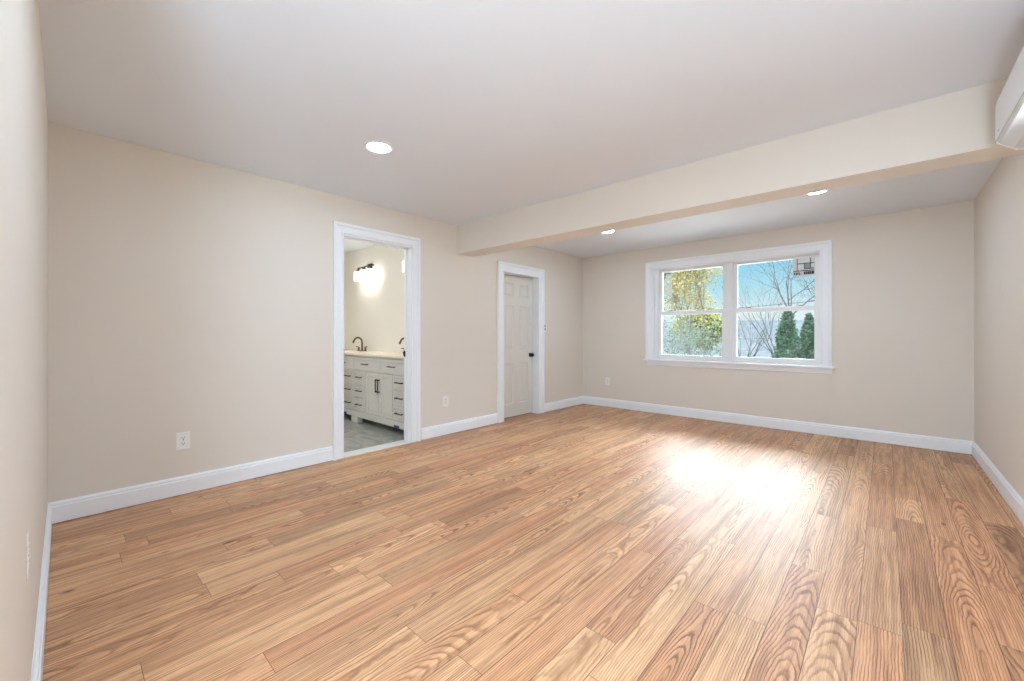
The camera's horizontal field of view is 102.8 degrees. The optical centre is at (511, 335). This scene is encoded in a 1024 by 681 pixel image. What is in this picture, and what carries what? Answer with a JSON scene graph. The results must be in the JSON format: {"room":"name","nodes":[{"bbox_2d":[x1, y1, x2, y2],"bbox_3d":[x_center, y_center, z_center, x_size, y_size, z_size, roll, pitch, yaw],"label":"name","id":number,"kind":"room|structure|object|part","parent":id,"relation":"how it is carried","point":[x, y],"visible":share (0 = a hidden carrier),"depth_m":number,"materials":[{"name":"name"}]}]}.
{"room":"empty bedroom","nodes":[
{"label":"empty bedroom","id":0,"kind":"room"},
{"bbox_2d":[0,0,47,680],"bbox_3d":[-1.832,-0.072,1.501,2.800,2.455,0.120,0,0,42],"label":"wall","id":1,"kind":"structure","parent":0,"point":[23,106],"depth_m":0.95,"materials":[{"name":"paint"}]},
{"bbox_2d":[26,531,28,580],"bbox_3d":[-1.296,0.590,1.095,0.049,0.118,0.004,0,0,42],"label":"wall outlet","id":2,"kind":"object","parent":1,"relation":"attached to","point":[27,537],"visible":1,"depth_m":1.08,"materials":[{"name":"white plastic"}]},
{"bbox_2d":[31,503,51,680],"bbox_3d":[-1.786,1.085,1.552,2.800,0.128,0.018,0,0,42],"label":"baseboard","id":3,"kind":"structure","parent":1,"relation":"attached to","point":[39,642],"depth_m":1.56,"materials":[{"name":"white wood"}]},
{"bbox_2d":[48,122,582,519],"bbox_3d":[-0.900,-0.072,4.695,0.130,2.455,6.096,0,0,42],"label":"wall","id":4,"kind":"structure","parent":0,"point":[185,294],"depth_m":3.09,"materials":[{"name":"paint"}]},
{"bbox_2d":[176,431,189,449],"bbox_3d":[-2.385,0.765,2.965,0.010,0.124,0.082,0,0,42],"label":"wall outlet","id":5,"kind":"object","parent":4,"relation":"attached to","point":[182,438],"visible":1,"depth_m":2.96,"materials":[{"name":"white plastic"}]},
{"bbox_2d":[49,446,333,523],"bbox_3d":[-2.233,1.085,3.125,0.018,0.128,1.738,0,0,42],"label":"baseboard","id":6,"kind":"structure","parent":4,"relation":"attached to","point":[82,506],"depth_m":2.94,"materials":[{"name":"white wood"}]},
{"bbox_2d":[333,221,420,460],"bbox_3d":[-1.374,0.057,4.158,0.163,2.216,0.949,0,0,42],"label":"door frame","id":7,"kind":"structure","parent":4,"relation":"in","point":[411,246],"depth_m":4.18,"materials":[{"name":"white wood"}]},
{"bbox_2d":[443,396,447,406],"bbox_3d":[-0.768,0.765,4.735,0.010,0.124,0.082,0,0,42],"label":"wall outlet","id":8,"kind":"object","parent":4,"relation":"attached to","point":[445,398],"visible":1,"depth_m":4.73,"materials":[{"name":"white plastic"}]},
{"bbox_2d":[421,413,497,439],"bbox_3d":[-0.594,1.085,4.920,0.018,0.128,1.185,0,0,42],"label":"baseboard","id":9,"kind":"structure","parent":4,"relation":"attached to","point":[466,424],"depth_m":4.85,"materials":[{"name":"white wood"}]},
{"bbox_2d":[504,413,535,420],"bbox_3d":[0.087,1.165,5.776,0.130,0.020,0.740,0,0,42],"label":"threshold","id":10,"kind":"structure","parent":4,"relation":"attached to","point":[528,414],"depth_m":5.81,"materials":[{"name":"brown wood"}]},
{"bbox_2d":[497,261,544,422],"bbox_3d":[0.086,0.091,5.776,0.188,2.127,0.984,0,0,42],"label":"door","id":11,"kind":"structure","parent":4,"relation":"in","point":[520,289],"depth_m":5.85,"materials":[{"name":"paint"}]},
{"bbox_2d":[545,396,583,411],"bbox_3d":[0.840,1.085,6.491,0.018,0.128,1.098,0,0,42],"label":"baseboard","id":12,"kind":"structure","parent":4,"relation":"attached to","point":[555,405],"depth_m":6.46,"materials":[{"name":"white wood"}]},
{"bbox_2d":[344,239,375,253],"bbox_3d":[-2.590,-1.345,4.868,2.600,0.030,2.480,0,0,42],"label":"ceiling","id":13,"kind":"structure","parent":0,"point":[349,245],"depth_m":6.06,"materials":[{"name":"paint"}]},
{"bbox_2d":[344,245,403,351],"bbox_3d":[-2.634,-0.087,4.909,2.720,2.485,2.720,0,0,42],"label":"wall","id":14,"kind":"structure","parent":0,"point":[373,308],"depth_m":6.04,"materials":[{"name":"paint"}]},
{"bbox_2d":[354,263,374,280],"bbox_3d":[-2.168,-0.943,6.057,0.482,0.245,0.156,0,0,42],"label":"wall sconce","id":15,"kind":"object","parent":14,"relation":"attached to","point":[364,274],"visible":1,"depth_m":5.99,"materials":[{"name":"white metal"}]},
{"bbox_3d":[-2.320,-0.886,6.165,0.112,0.133,0.112,0,0,42],"label":"lamp shade","id":16,"kind":"part","parent":15,"relation":"part of","materials":[{"name":"white glass"}]},
{"bbox_3d":[-2.183,-0.886,6.040,0.112,0.133,0.112,0,0,42],"label":"lamp shade","id":17,"kind":"part","parent":15,"relation":"part of","materials":[{"name":"white glass"}]},
{"bbox_3d":[-2.047,-0.886,5.916,0.112,0.133,0.112,0,0,42],"label":"lamp shade","id":18,"kind":"part","parent":15,"relation":"part of","materials":[{"name":"white glass"}]},
{"bbox_2d":[344,413,403,452],"bbox_3d":[-2.590,1.165,4.868,2.600,0.020,2.480,0,0,42],"label":"floor","id":19,"kind":"structure","parent":0,"point":[368,433],"depth_m":4.75,"materials":[{"name":"tile"}]},
{"bbox_2d":[344,350,403,429],"bbox_3d":[-1.933,0.694,5.585,2.527,0.922,0.531,0,0,42],"label":"bathroom vanity","id":20,"kind":"object","parent":19,"relation":"on","point":[373,380],"visible":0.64,"depth_m":5.08,"materials":[{"name":"paint"}]},
{"bbox_3d":[-2.203,0.550,5.529,0.293,0.167,0.019,0,0,42],"label":"drawer","id":21,"kind":"part","parent":20,"relation":"part of","materials":[{"name":"paint"}]},
{"bbox_3d":[-2.203,0.727,5.529,0.293,0.165,0.019,0,0,42],"label":"drawer","id":22,"kind":"part","parent":20,"relation":"part of","materials":[{"name":"paint"}]},
{"bbox_3d":[-2.203,0.904,5.529,0.293,0.167,0.019,0,0,42],"label":"drawer","id":23,"kind":"part","parent":20,"relation":"part of","materials":[{"name":"paint"}]},
{"bbox_3d":[-2.320,0.371,5.636,0.610,0.168,0.019,0,0,42],"label":"drawer","id":24,"kind":"part","parent":20,"relation":"part of","materials":[{"name":"paint"}]},
{"bbox_3d":[-2.032,1.090,5.413,0.080,0.130,0.073,0,0,42],"label":"leg","id":25,"kind":"part","parent":20,"relation":"part of","materials":[{"name":"paint"}]},
{"bbox_3d":[-1.975,0.550,5.322,0.293,0.167,0.019,0,0,42],"label":"drawer","id":26,"kind":"part","parent":20,"relation":"part of","materials":[{"name":"paint"}]},
{"bbox_3d":[-1.975,0.727,5.322,0.293,0.165,0.019,0,0,42],"label":"drawer","id":27,"kind":"part","parent":20,"relation":"part of","materials":[{"name":"paint"}]},
{"bbox_3d":[-1.975,0.904,5.322,0.293,0.167,0.019,0,0,42],"label":"drawer","id":28,"kind":"part","parent":20,"relation":"part of","materials":[{"name":"paint"}]},
{"bbox_3d":[-1.856,0.371,5.213,0.616,0.168,0.019,0,0,42],"label":"drawer","id":29,"kind":"part","parent":20,"relation":"part of","materials":[{"name":"paint"}]},
{"bbox_3d":[-1.744,0.726,5.111,0.312,0.522,0.019,0,0,42],"label":"cabinet door","id":30,"kind":"part","parent":20,"relation":"part of","materials":[{"name":"paint"}]},
{"bbox_2d":[344,350,403,357],"bbox_3d":[-1.929,0.247,5.589,2.527,0.028,0.520,0,0,42],"label":"countertop","id":31,"kind":"structure","parent":20,"relation":"on","point":[348,352],"depth_m":5.20,"materials":[{"name":"beige stone"}]},
{"bbox_2d":[352,337,366,350],"bbox_3d":[-2.274,0.129,6.038,0.332,0.208,0.180,0,0,42],"label":"faucet","id":32,"kind":"object","parent":31,"relation":"on","point":[356,337],"visible":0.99,"depth_m":6.07,"materials":[{"name":"brown metal"}]},
{"bbox_3d":[-1.508,0.726,4.895,0.312,0.522,0.019,0,0,42],"label":"cabinet door","id":33,"kind":"part","parent":20,"relation":"part of","materials":[{"name":"paint"}]},
{"bbox_3d":[-1.396,0.371,4.793,0.616,0.168,0.019,0,0,42],"label":"drawer","id":34,"kind":"part","parent":20,"relation":"part of","materials":[{"name":"paint"}]},
{"bbox_3d":[-1.277,0.550,4.684,0.293,0.167,0.019,0,0,42],"label":"drawer","id":35,"kind":"part","parent":20,"relation":"part of","materials":[{"name":"paint"}]},
{"bbox_3d":[-1.277,0.727,4.684,0.293,0.165,0.019,0,0,42],"label":"drawer","id":36,"kind":"part","parent":20,"relation":"part of","materials":[{"name":"paint"}]},
{"bbox_3d":[-1.277,0.904,4.684,0.293,0.167,0.019,0,0,42],"label":"drawer","id":37,"kind":"part","parent":20,"relation":"part of","materials":[{"name":"paint"}]},
{"bbox_2d":[39,0,1023,257],"bbox_3d":[0.326,-1.330,2.680,4.398,0.060,7.420,0,0,42],"label":"ceiling","id":38,"kind":"structure","parent":0,"point":[485,108],"depth_m":2.12,"materials":[{"name":"paint"}]},
{"bbox_2d":[364,141,392,153],"bbox_3d":[-0.922,-1.298,2.831,0.194,0.004,0.194,0,0,42],"label":"recessed light","id":39,"kind":"object","parent":38,"relation":"in","point":[379,147],"visible":1,"depth_m":2.82,"materials":[{"name":"white"}]},
{"bbox_2d":[457,78,1023,256],"bbox_3d":[1.066,-1.133,3.490,4.400,0.334,0.260,0,0,42],"label":"ceiling beam","id":40,"kind":"structure","parent":38,"relation":"attached to","point":[954,129],"depth_m":2.73,"materials":[{"name":"paint"}]},
{"bbox_2d":[806,190,828,194],"bbox_3d":[2.748,-1.298,3.692,0.194,0.004,0.194,0,0,42],"label":"recessed light","id":41,"kind":"object","parent":38,"relation":"in","point":[828,190],"visible":0.3,"depth_m":3.74,"materials":[{"name":"white"}]},
{"bbox_2d":[42,404,1023,680],"bbox_3d":[0.367,1.155,2.724,4.398,0.001,7.300,0,0,42],"label":"floor","id":42,"kind":"structure","parent":0,"point":[581,542],"depth_m":2.06,"materials":[{"name":"brown wood"}]},
{"bbox_2d":[583,200,973,454],"bbox_3d":[2.881,-0.072,5.479,4.658,2.455,0.160,0,0,42],"label":"wall","id":43,"kind":"structure","parent":0,"point":[903,281],"depth_m":4.51,"materials":[{"name":"paint"}]},
{"bbox_2d":[605,377,609,384],"bbox_3d":[1.539,0.745,6.589,0.082,0.124,0.010,0,0,42],"label":"wall outlet","id":44,"kind":"object","parent":43,"relation":"attached to","point":[607,380],"visible":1,"depth_m":6.59,"materials":[{"name":"white plastic"}]},
{"bbox_2d":[643,240,835,373],"bbox_3d":[2.879,-0.321,5.451,2.272,1.528,0.205,0,0,42],"label":"window","id":45,"kind":"structure","parent":43,"relation":"in","point":[821,250],"depth_m":5.39,"materials":[{"name":"white plastic"}]},
{"bbox_3d":[2.536,-0.307,5.815,0.987,1.324,0.100,0,0,42],"label":"frame","id":46,"kind":"part","parent":45,"relation":"part of","materials":[{"name":"white plastic"}]},
{"bbox_3d":[2.532,-0.007,5.794,0.917,0.692,0.034,0,0,42],"label":"sash","id":47,"kind":"part","parent":45,"relation":"part of","materials":[{"name":"white plastic"}]},
{"bbox_3d":[2.557,-0.634,5.821,0.917,0.646,0.032,0,0,42],"label":"sash","id":48,"kind":"part","parent":45,"relation":"part of","materials":[{"name":"white plastic"}]},
{"bbox_3d":[2.850,0.367,5.419,2.272,0.023,0.120,0,0,42],"label":"sill","id":49,"kind":"part","parent":45,"relation":"part of","materials":[{"name":"white wood"}]},
{"bbox_3d":[3.283,-0.307,5.133,0.943,1.324,0.100,0,0,42],"label":"frame","id":50,"kind":"part","parent":45,"relation":"part of","materials":[{"name":"white plastic"}]},
{"bbox_3d":[3.274,-0.007,5.116,0.917,0.692,0.034,0,0,42],"label":"sash","id":51,"kind":"part","parent":45,"relation":"part of","materials":[{"name":"white plastic"}]},
{"bbox_3d":[3.299,-0.634,5.144,0.917,0.646,0.032,0,0,42],"label":"sash","id":52,"kind":"part","parent":45,"relation":"part of","materials":[{"name":"white plastic"}]},
{"bbox_2d":[793,257,814,276],"bbox_3d":[3.520,-0.830,4.936,0.218,0.246,0.001,0,0,42],"label":"window sticker","id":53,"kind":"object","parent":45,"relation":"attached to","point":[802,267],"visible":1,"depth_m":4.93,"materials":[{"name":"paper"}]},
{"bbox_2d":[584,396,973,453],"bbox_3d":[2.821,1.085,5.413,4.398,0.128,0.018,0,0,42],"label":"baseboard","id":54,"kind":"structure","parent":43,"relation":"attached to","point":[897,438],"depth_m":4.83,"materials":[{"name":"white wood"}]},
{"bbox_2d":[974,154,1023,499],"bbox_3d":[1.998,-0.072,1.153,0.130,2.455,7.420,0,0,42],"label":"wall","id":55,"kind":"structure","parent":0,"point":[999,205],"depth_m":3.04,"materials":[{"name":"paint"}]},
{"bbox_2d":[972,441,1023,525],"bbox_3d":[1.984,1.085,1.248,0.018,0.128,7.300,0,0,42],"label":"baseboard","id":56,"kind":"structure","parent":55,"relation":"attached to","point":[1013,499],"depth_m":2.96,"materials":[{"name":"white wood"}]},
{"bbox_2d":[995,46,1023,149],"bbox_3d":[2.109,-0.989,1.557,0.250,0.292,0.846,0,0,42],"label":"air conditioner","id":57,"kind":"object","parent":55,"relation":"attached to","point":[1009,108],"visible":1,"depth_m":1.73,"materials":[{"name":"plastic"}]},
{"label":"outside","id":58,"kind":"structure","parent":0,"visible":0},
{"bbox_2d":[662,320,803,357],"bbox_3d":[38.701,0.029,85.056,170.000,8.651,56.000,0,0,42],"label":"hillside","id":59,"kind":"structure","parent":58,"point":[763,353],"depth_m":68.57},
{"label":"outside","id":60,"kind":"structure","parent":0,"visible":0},
{"bbox_2d":[741,301,813,307],"bbox_3d":[10.289,-1.305,15.668,28.001,1.559,0.018,0,0,42],"label":"overhead wire","id":61,"kind":"object","parent":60,"point":[808,301],"visible":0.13,"depth_m":15.70,"materials":[{"name":"white"}]},
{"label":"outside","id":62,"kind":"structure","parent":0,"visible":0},
{"bbox_2d":[671,337,800,339],"bbox_3d":[10.289,-0.015,15.668,28.001,0.779,0.022,0,0,42],"label":"overhead wire","id":63,"kind":"object","parent":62,"point":[799,337],"visible":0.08,"depth_m":16.43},
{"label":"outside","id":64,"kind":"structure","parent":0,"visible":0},
{"bbox_3d":[4.064,4.405,39.699,280.000,0.500,51.700,0,0,42],"label":"gravel yard","id":65,"kind":"structure","parent":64,"visible":0},
{"bbox_2d":[663,267,722,354],"bbox_3d":[6.575,0.006,15.661,3.907,8.298,5.001,0,0,12],"label":"tree","id":66,"kind":"object","parent":65,"relation":"on","point":[678,277],"visible":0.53,"depth_m":15.00,"materials":[{"name":"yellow plant"}]},
{"bbox_2d":[662,314,737,355],"bbox_3d":[4.344,1.753,10.605,2.404,4.810,3.068,0,0,42],"label":"bush","id":67,"kind":"object","parent":65,"relation":"on","point":[692,342],"visible":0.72,"depth_m":10.43,"materials":[{"name":"green plant"}]},
{"bbox_2d":[668,303,738,355],"bbox_3d":[9.598,1.222,20.586,3.312,5.877,3.819,0,0,42],"label":"tree","id":68,"kind":"object","parent":65,"relation":"on","point":[695,320],"visible":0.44,"depth_m":19.88,"materials":[{"name":"green plant"}]},
{"bbox_2d":[720,297,791,356],"bbox_3d":[6.942,1.514,11.589,1.823,5.287,1.252,0,0,42],"label":"bare sapling","id":69,"kind":"object","parent":65,"relation":"on","point":[761,334],"visible":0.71,"depth_m":11.46,"materials":[{"name":"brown plant"}]},
{"bbox_2d":[712,273,814,355],"bbox_3d":[7.672,1.012,12.552,2.994,6.302,2.368,0,0,-5],"label":"bare sapling","id":70,"kind":"object","parent":65,"relation":"on","point":[771,351],"visible":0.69,"depth_m":12.51,"materials":[{"name":"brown plant"}]},
{"bbox_2d":[742,260,814,313],"bbox_3d":[15.620,-2.341,21.287,8.302,12.994,9.665,0,0,28],"label":"bare tree","id":71,"kind":"object","parent":65,"relation":"on","point":[788,277],"visible":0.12,"depth_m":22.38,"materials":[{"name":"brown plant"}]},
{"bbox_2d":[770,311,803,358],"bbox_3d":[7.851,1.691,11.665,1.212,5.027,1.198,0,0,18],"label":"arborvitae","id":72,"kind":"object","parent":65,"relation":"on","point":[787,338],"visible":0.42,"depth_m":11.53,"materials":[{"name":"green plant"}]},
{"bbox_2d":[771,261,814,300],"bbox_3d":[13.125,-0.525,17.177,4.511,9.361,4.678,0,0,23],"label":"bare tree","id":73,"kind":"object","parent":65,"relation":"on","point":[808,288],"visible":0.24,"depth_m":17.67,"materials":[{"name":"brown plant"}]},
{"bbox_2d":[798,312,813,358],"bbox_3d":[9.076,1.759,12.518,1.227,4.893,1.193,0,0,42],"label":"arborvitae","id":74,"kind":"object","parent":65,"relation":"on","point":[807,330],"visible":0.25,"depth_m":12.39,"materials":[{"name":"green plant"}]}
]}

